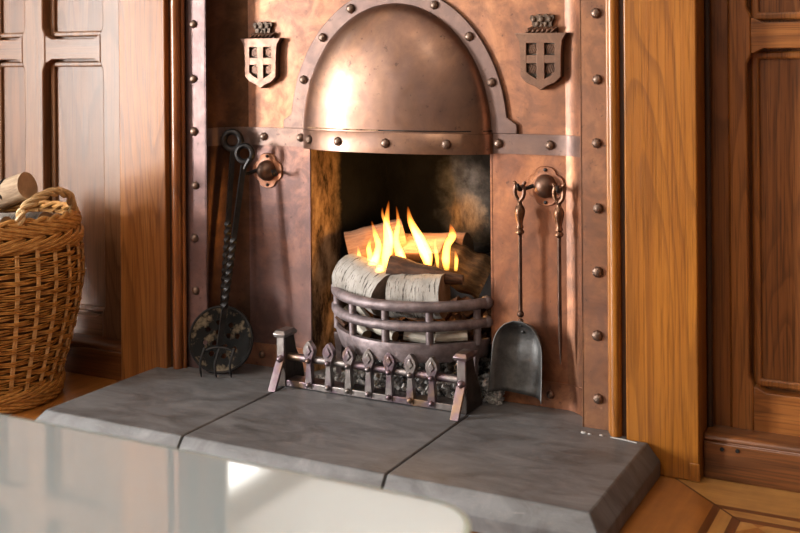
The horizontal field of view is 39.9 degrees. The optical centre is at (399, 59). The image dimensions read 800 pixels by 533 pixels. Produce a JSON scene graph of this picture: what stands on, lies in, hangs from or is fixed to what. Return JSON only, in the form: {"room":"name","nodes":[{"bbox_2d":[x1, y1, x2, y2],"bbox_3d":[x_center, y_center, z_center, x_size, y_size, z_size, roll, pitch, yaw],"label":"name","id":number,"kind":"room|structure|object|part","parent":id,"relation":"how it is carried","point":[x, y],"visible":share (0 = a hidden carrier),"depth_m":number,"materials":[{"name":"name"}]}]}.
{"room":"historic interior","nodes":[
{"label":"historic interior","id":0,"kind":"room"},
{"bbox_2d":[0,0,799,436],"bbox_3d":[-0.276,-0.716,2.519,5.400,2.964,0.096,0,0,27],"label":"wall","id":1,"kind":"structure","parent":0,"point":[60,124],"depth_m":2.04,"materials":[{"name":"brown wood"}]},
{"bbox_3d":[-1.020,-0.025,2.891,0.110,0.070,0.032,0,0,27],"label":"rail","id":2,"kind":"part","parent":1,"relation":"part of","materials":[{"name":"brown wood"}]},
{"bbox_3d":[-1.018,-0.276,2.900,0.118,0.440,0.011,0,0,27],"label":"panel moulding","id":3,"kind":"part","parent":1,"relation":"part of","materials":[{"name":"brown wood"}]},
{"bbox_3d":[-1.013,0.321,2.900,0.118,0.631,0.011,0,0,27],"label":"panel moulding","id":4,"kind":"part","parent":1,"relation":"part of","materials":[{"name":"brown wood"}]},
{"bbox_3d":[-1.012,-0.276,2.912,0.130,0.452,0.020,0,0,27],"label":"panel","id":5,"kind":"part","parent":1,"relation":"part of","materials":[{"name":"brown wood"}]},
{"bbox_3d":[-1.007,0.321,2.912,0.130,0.643,0.020,0,0,27],"label":"panel","id":6,"kind":"part","parent":1,"relation":"part of","materials":[{"name":"brown wood"}]},
{"bbox_3d":[-0.818,-0.027,2.786,0.184,0.070,0.032,0,0,27],"label":"rail","id":7,"kind":"part","parent":1,"relation":"part of","materials":[{"name":"brown wood"}]},
{"bbox_3d":[-0.815,-0.278,2.795,0.192,0.440,0.011,0,0,27],"label":"panel moulding","id":8,"kind":"part","parent":1,"relation":"part of","materials":[{"name":"brown wood"}]},
{"bbox_3d":[-0.811,0.320,2.795,0.192,0.631,0.011,0,0,27],"label":"panel moulding","id":9,"kind":"part","parent":1,"relation":"part of","materials":[{"name":"brown wood"}]},
{"bbox_3d":[-0.809,-0.278,2.807,0.204,0.452,0.020,0,0,27],"label":"panel","id":10,"kind":"part","parent":1,"relation":"part of","materials":[{"name":"brown wood"}]},
{"bbox_3d":[-0.804,0.320,2.807,0.204,0.643,0.020,0,0,27],"label":"panel","id":11,"kind":"part","parent":1,"relation":"part of","materials":[{"name":"brown wood"}]},
{"bbox_3d":[-0.812,0.701,2.786,0.184,0.139,0.032,0,0,27],"label":"rail","id":12,"kind":"part","parent":1,"relation":"part of","materials":[{"name":"brown wood"}]},
{"bbox_2d":[64,333,121,380],"bbox_3d":[-1.612,0.736,3.165,2.213,0.082,0.072,0,0,27],"label":"baseboard","id":13,"kind":"structure","parent":1,"relation":"attached to","point":[90,355],"depth_m":2.68,"materials":[{"name":"brown wood"}]},
{"bbox_2d":[119,0,186,379],"bbox_3d":[-0.560,-0.314,2.610,0.178,2.164,0.120,0,0,27],"label":"trim","id":14,"kind":"structure","parent":1,"relation":"attached to","point":[152,121],"depth_m":2.55,"materials":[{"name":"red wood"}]},
{"bbox_3d":[-0.515,-0.343,2.535,0.029,2.106,0.026,0,0,27],"label":"bead moulding","id":15,"kind":"part","parent":14,"relation":"part of","materials":[{"name":"brown wood"}]},
{"bbox_2d":[605,0,706,481],"bbox_3d":[0.480,-0.322,2.070,0.174,2.164,0.122,0,0,27],"label":"trim","id":16,"kind":"structure","parent":1,"relation":"attached to","point":[656,220],"depth_m":2.01,"materials":[{"name":"brown wood"}]},
{"bbox_3d":[0.394,-0.350,2.063,0.029,2.106,0.026,0,0,27],"label":"bead moulding","id":17,"kind":"part","parent":16,"relation":"part of","materials":[{"name":"brown wood"}]},
{"bbox_2d":[704,424,799,492],"bbox_3d":[1.294,0.713,1.655,1.637,0.082,0.074,0,0,27],"label":"baseboard","id":18,"kind":"structure","parent":1,"relation":"attached to","point":[738,455],"depth_m":1.97,"materials":[{"name":"brown wood"}]},
{"bbox_3d":[0.780,-0.292,1.982,0.297,0.449,0.020,0,0,27],"label":"panel","id":19,"kind":"part","parent":1,"relation":"part of","materials":[{"name":"brown wood"}]},
{"bbox_3d":[0.785,0.292,1.982,0.297,0.629,0.020,0,0,27],"label":"panel","id":20,"kind":"part","parent":1,"relation":"part of","materials":[{"name":"brown wood"}]},
{"bbox_3d":[0.771,-0.044,1.961,0.277,0.065,0.032,0,0,27],"label":"rail","id":21,"kind":"part","parent":1,"relation":"part of","materials":[{"name":"brown wood"}]},
{"bbox_3d":[0.774,-0.291,1.970,0.285,0.437,0.011,0,0,27],"label":"panel moulding","id":22,"kind":"part","parent":1,"relation":"part of","materials":[{"name":"brown wood"}]},
{"bbox_3d":[0.778,0.292,1.970,0.285,0.617,0.011,0,0,27],"label":"panel moulding","id":23,"kind":"part","parent":1,"relation":"part of","materials":[{"name":"brown wood"}]},
{"bbox_3d":[0.777,0.677,1.961,0.277,0.161,0.032,0,0,27],"label":"rail","id":24,"kind":"part","parent":1,"relation":"part of","materials":[{"name":"brown wood"}]},
{"bbox_2d":[5,372,799,532],"bbox_3d":[-1.276,0.799,-0.495,6.420,0.050,6.340,0,0,27],"label":"floor","id":25,"kind":"structure","parent":0,"point":[672,505],"depth_m":1.87,"materials":[{"name":"brown wood"}]},
{"bbox_2d":[0,187,85,414],"bbox_3d":[-0.942,0.529,2.519,0.429,0.489,0.429,0,0,-18],"label":"wicker basket","id":26,"kind":"object","parent":25,"relation":"on","point":[42,259],"visible":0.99,"depth_m":2.41,"materials":[{"name":"brown wicker"}]},
{"bbox_2d":[0,216,10,221],"bbox_3d":[-0.985,0.382,2.445,0.282,0.080,0.048,0,0,21],"label":"log","id":27,"kind":"object","parent":26,"relation":"in","point":[2,219],"visible":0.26,"depth_m":2.39,"materials":[{"name":"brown wood"}]},
{"bbox_2d":[0,201,23,211],"bbox_3d":[-0.890,0.332,2.426,0.135,0.052,0.012,0,0,-13],"label":"twig","id":28,"kind":"object","parent":27,"relation":"on","point":[18,204],"visible":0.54,"depth_m":2.43,"materials":[{"name":"brown wood"}]},
{"bbox_2d":[0,172,37,208],"bbox_3d":[-0.939,0.322,2.462,0.283,0.148,0.067,0,0,22],"label":"log","id":29,"kind":"object","parent":26,"relation":"in","point":[18,188],"visible":0.94,"depth_m":2.40,"materials":[{"name":"beige wood"}]},
{"bbox_2d":[0,212,52,219],"bbox_3d":[-0.906,0.381,2.567,0.268,0.071,0.051,0,0,36],"label":"log","id":30,"kind":"object","parent":26,"relation":"in","point":[34,215],"visible":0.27,"depth_m":2.50,"materials":[{"name":"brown wood"}]},
{"bbox_3d":[-0.778,0.325,2.456,0.045,0.083,0.211,0,0,20],"label":"handle","id":31,"kind":"part","parent":26,"relation":"part of","materials":[{"name":"wicker"}]},
{"bbox_2d":[0,414,470,532],"bbox_3d":[-0.615,0.537,0.743,1.217,0.464,0.609,0,0,27],"label":"coffee table","id":32,"kind":"object","parent":25,"relation":"on","point":[54,478],"visible":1,"depth_m":0.76,"materials":[{"name":"clear glass"}]},
{"bbox_2d":[35,364,659,532],"bbox_3d":[-0.033,0.733,2.323,1.192,0.062,0.831,0,0,27],"label":"hearth","id":33,"kind":"object","parent":25,"relation":"on","point":[509,467],"visible":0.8,"depth_m":2.04,"materials":[{"name":"stone"}]},
{"bbox_2d":[188,129,253,373],"bbox_3d":[-0.404,0.434,2.514,0.152,0.549,0.080,0,0,9],"label":"skimmer","id":34,"kind":"object","parent":33,"relation":"on","point":[209,317],"visible":0.87,"depth_m":2.50,"materials":[{"name":"metal"}]},
{"bbox_3d":[-0.387,0.187,2.542,0.055,0.055,0.015,0,0,13],"label":"ring handle","id":35,"kind":"part","parent":34,"relation":"part of","materials":[{"name":"black metal"}]},
{"bbox_2d":[199,143,254,377],"bbox_3d":[-0.384,0.449,2.472,0.131,0.518,0.059,0,0,-37],"label":"fork","id":36,"kind":"object","parent":33,"relation":"on","point":[233,241],"visible":1,"depth_m":2.48,"materials":[{"name":"black metal"}]},
{"bbox_3d":[-0.354,0.223,2.506,0.049,0.067,0.017,0,0,13],"label":"ring handle","id":37,"kind":"part","parent":36,"relation":"part of","materials":[{"name":"black metal"}]},
{"bbox_2d":[357,306,369,316],"bbox_3d":[-0.090,0.539,2.392,0.017,0.049,0.086,0,0,-33],"label":"kindling","id":38,"kind":"object","parent":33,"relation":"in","point":[360,310],"visible":0.3,"depth_m":2.37,"materials":[{"name":"beige wood"}]},
{"bbox_2d":[268,326,481,420],"bbox_3d":[-0.058,0.646,2.302,0.458,0.122,0.119,0,0,27],"label":"fender","id":39,"kind":"object","parent":33,"relation":"on","point":[288,370],"visible":1,"depth_m":2.28,"materials":[{"name":"metal"}]},
{"bbox_3d":[-0.257,0.627,2.382,0.019,0.058,0.006,0,0,27],"label":"plate","id":40,"kind":"part","parent":39,"relation":"part of","materials":[{"name":"metal"}]},
{"bbox_3d":[-0.238,0.653,2.419,0.020,0.110,0.078,0,0,27],"label":"post","id":41,"kind":"part","parent":39,"relation":"part of","materials":[{"name":"metal"}]},
{"bbox_3d":[-0.059,0.643,2.300,0.428,0.017,0.017,0,0,27],"label":"rail","id":42,"kind":"part","parent":39,"relation":"part of","materials":[{"name":"metal"}]},
{"bbox_3d":[0.122,0.624,2.185,0.019,0.058,0.006,0,0,27],"label":"plate","id":43,"kind":"part","parent":39,"relation":"part of","materials":[{"name":"metal"}]},
{"bbox_3d":[0.141,0.650,2.222,0.020,0.110,0.078,0,0,27],"label":"post","id":44,"kind":"part","parent":39,"relation":"part of","materials":[{"name":"black metal"}]},
{"bbox_2d":[344,219,406,262],"bbox_3d":[-0.053,0.419,2.506,0.149,0.109,0.078,0,0,-3],"label":"log","id":45,"kind":"object","parent":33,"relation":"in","point":[376,243],"visible":0.85,"depth_m":2.48,"materials":[{"name":"brown wood"}]},
{"bbox_2d":[185,0,608,430],"bbox_3d":[0.039,0.218,2.482,1.008,0.976,0.399,0,0,27],"label":"fireplace","id":46,"kind":"object","parent":33,"relation":"on","point":[426,115],"visible":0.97,"depth_m":2.36,"materials":[{"name":"orange metal"}]},
{"bbox_3d":[-0.319,0.009,2.533,0.110,0.115,0.011,0,0,27],"label":"cross frame","id":47,"kind":"part","parent":46,"relation":"part of","materials":[{"name":"orange metal"}]},
{"bbox_3d":[-0.317,-0.074,2.539,0.052,0.027,0.014,0,0,27],"label":"crown","id":48,"kind":"part","parent":46,"relation":"part of","materials":[{"name":"brown metal"}]},
{"bbox_3d":[-0.274,0.448,2.534,0.170,0.521,0.015,0,0,27],"label":"plate","id":49,"kind":"part","parent":46,"relation":"part of","materials":[{"name":"orange metal"}]},
{"bbox_2d":[303,3,493,154],"bbox_3d":[-0.031,0.037,2.350,0.463,0.320,0.087,0,0,27],"label":"hood","id":50,"kind":"object","parent":46,"relation":"attached to","point":[389,78],"depth_m":2.32,"materials":[{"name":"orange metal"}]},
{"bbox_3d":[-0.012,-0.042,2.389,0.776,0.455,0.001,0,0,27],"label":"plate","id":51,"kind":"part","parent":46,"relation":"part of","materials":[{"name":"brown metal"}]},
{"bbox_2d":[487,181,541,403],"bbox_3d":[0.238,0.463,2.220,0.115,0.435,0.054,0,0,27],"label":"shovel","id":52,"kind":"object","parent":46,"relation":"hanging from","point":[516,357],"visible":1,"depth_m":2.23,"materials":[{"name":"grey metal"}]},
{"bbox_3d":[0.239,0.603,2.220,0.115,0.154,0.054,0,0,27],"label":"blade","id":53,"kind":"part","parent":52,"relation":"part of","materials":[{"name":"metal"}]},
{"bbox_3d":[0.242,0.321,2.224,0.022,0.070,0.022,0,0,27],"label":"handle","id":54,"kind":"part","parent":52,"relation":"part of","materials":[{"name":"gold metal"}]},
{"bbox_3d":[0.266,0.443,2.254,0.166,0.521,0.015,0,0,27],"label":"plate","id":55,"kind":"part","parent":46,"relation":"part of","materials":[{"name":"orange metal"}]},
{"bbox_3d":[0.285,0.004,2.220,0.110,0.115,0.011,0,0,27],"label":"cross frame","id":56,"kind":"part","parent":46,"relation":"part of","materials":[{"name":"orange metal"}]},
{"bbox_3d":[0.287,-0.079,2.225,0.052,0.027,0.014,0,0,27],"label":"crown","id":57,"kind":"part","parent":46,"relation":"part of","materials":[{"name":"brown metal"}]},
{"bbox_2d":[552,182,565,363],"bbox_3d":[0.316,0.425,2.185,0.024,0.361,0.022,0,0,-12],"label":"poker","id":58,"kind":"object","parent":46,"relation":"hanging from","point":[558,212],"visible":1,"depth_m":2.18,"materials":[{"name":"gold metal"}]},
{"bbox_3d":[0.316,0.321,2.185,0.022,0.070,0.022,0,0,27],"label":"handle","id":59,"kind":"part","parent":58,"relation":"part of","materials":[{"name":"gold metal"}]},
{"bbox_2d":[315,339,504,404],"bbox_3d":[0.067,0.667,2.449,0.440,0.096,0.352,0,0,27],"label":"heap","id":60,"kind":"object","parent":33,"relation":"on","point":[400,382],"visible":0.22,"depth_m":2.33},
{"bbox_2d":[331,251,492,378],"bbox_3d":[0.050,0.578,2.428,0.388,0.256,0.382,0,0,27],"label":"grate","id":61,"kind":"object","parent":33,"relation":"on","point":[443,352],"visible":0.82,"depth_m":2.26,"materials":[{"name":"metal"}]},
{"bbox_3d":[-0.132,0.654,2.437,0.022,0.106,0.022,0,0,27],"label":"leg","id":62,"kind":"part","parent":61,"relation":"part of","materials":[{"name":"metal"}]},
{"bbox_2d":[344,305,370,337],"bbox_3d":[-0.095,0.573,2.403,0.024,0.058,0.105,0,0,-28],"label":"kindling","id":63,"kind":"object","parent":61,"relation":"in","point":[361,330],"visible":0.29,"depth_m":2.36,"materials":[{"name":"beige wood"}]},
{"bbox_2d":[369,328,398,340],"bbox_3d":[-0.034,0.575,2.330,0.071,0.031,0.023,0,0,44],"label":"kindling","id":64,"kind":"object","parent":61,"relation":"in","point":[394,335],"visible":0.39,"depth_m":2.31,"materials":[{"name":"beige wood"}]},
{"bbox_3d":[0.000,0.602,2.330,0.361,0.040,0.148,0,0,27],"label":"plate","id":65,"kind":"part","parent":61,"relation":"part of","materials":[{"name":"metal"}]},
{"bbox_2d":[335,296,490,361],"bbox_3d":[0.063,0.586,2.454,0.339,0.086,0.305,0,0,27],"label":"bed","id":66,"kind":"object","parent":61,"relation":"in","point":[462,315],"visible":0.13,"depth_m":2.40,"materials":[{"name":"brown wood"}]},
{"bbox_2d":[332,254,390,315],"bbox_3d":[-0.067,0.487,2.388,0.100,0.116,0.159,0,0,-38],"label":"birch log","id":67,"kind":"object","parent":66,"relation":"on","point":[357,274],"visible":0.61,"depth_m":2.35,"materials":[{"name":"white wood"}]},
{"bbox_2d":[385,274,449,318],"bbox_3d":[0.038,0.496,2.312,0.117,0.098,0.099,0,0,17],"label":"birch log","id":68,"kind":"object","parent":66,"relation":"on","point":[399,287],"visible":0.77,"depth_m":2.28,"materials":[{"name":"white wood"}]},
{"bbox_2d":[386,255,463,284],"bbox_3d":[0.055,0.444,2.324,0.164,0.056,0.049,0,0,19],"label":"log","id":69,"kind":"object","parent":68,"relation":"on","point":[396,265],"visible":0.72,"depth_m":2.32,"materials":[{"name":"brown wood"}]},
{"bbox_2d":[403,332,436,342],"bbox_3d":[0.043,0.576,2.281,0.071,0.033,0.024,0,0,14],"label":"kindling","id":70,"kind":"object","parent":61,"relation":"in","point":[419,337],"visible":0.59,"depth_m":2.27,"materials":[{"name":"beige wood"}]},
{"bbox_2d":[435,330,467,341],"bbox_3d":[0.106,0.571,2.271,0.067,0.026,0.023,0,0,5],"label":"kindling","id":71,"kind":"object","parent":61,"relation":"in","point":[450,336],"visible":0.97,"depth_m":2.26,"materials":[{"name":"beige wood"}]},
{"bbox_3d":[0.135,0.539,2.592,0.321,0.180,0.012,0,0,27],"label":"plate","id":72,"kind":"part","parent":61,"relation":"part of","materials":[{"name":"metal"}]},
{"bbox_2d":[433,236,490,298],"bbox_3d":[0.137,0.457,2.420,0.145,0.134,0.091,0,0,8],"label":"log","id":73,"kind":"object","parent":61,"relation":"in","point":[454,257],"visible":0.87,"depth_m":2.38,"materials":[{"name":"brown wood"}]},
{"bbox_2d":[396,232,473,261],"bbox_3d":[0.077,0.427,2.489,0.165,0.080,0.084,0,0,22],"label":"log","id":74,"kind":"object","parent":73,"relation":"on","point":[420,247],"visible":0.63,"depth_m":2.46,"materials":[{"name":"brown wood"}]},
{"bbox_3d":[0.151,0.652,2.273,0.022,0.106,0.022,0,0,27],"label":"leg","id":75,"kind":"part","parent":61,"relation":"part of","materials":[{"name":"metal"}]},
{"bbox_2d":[408,318,424,321],"bbox_3d":[0.033,0.537,2.300,0.075,0.029,0.017,0,0,19],"label":"kindling","id":76,"kind":"object","parent":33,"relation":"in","point":[415,319],"visible":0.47,"depth_m":2.29,"materials":[{"name":"brown wood"}]}
]}

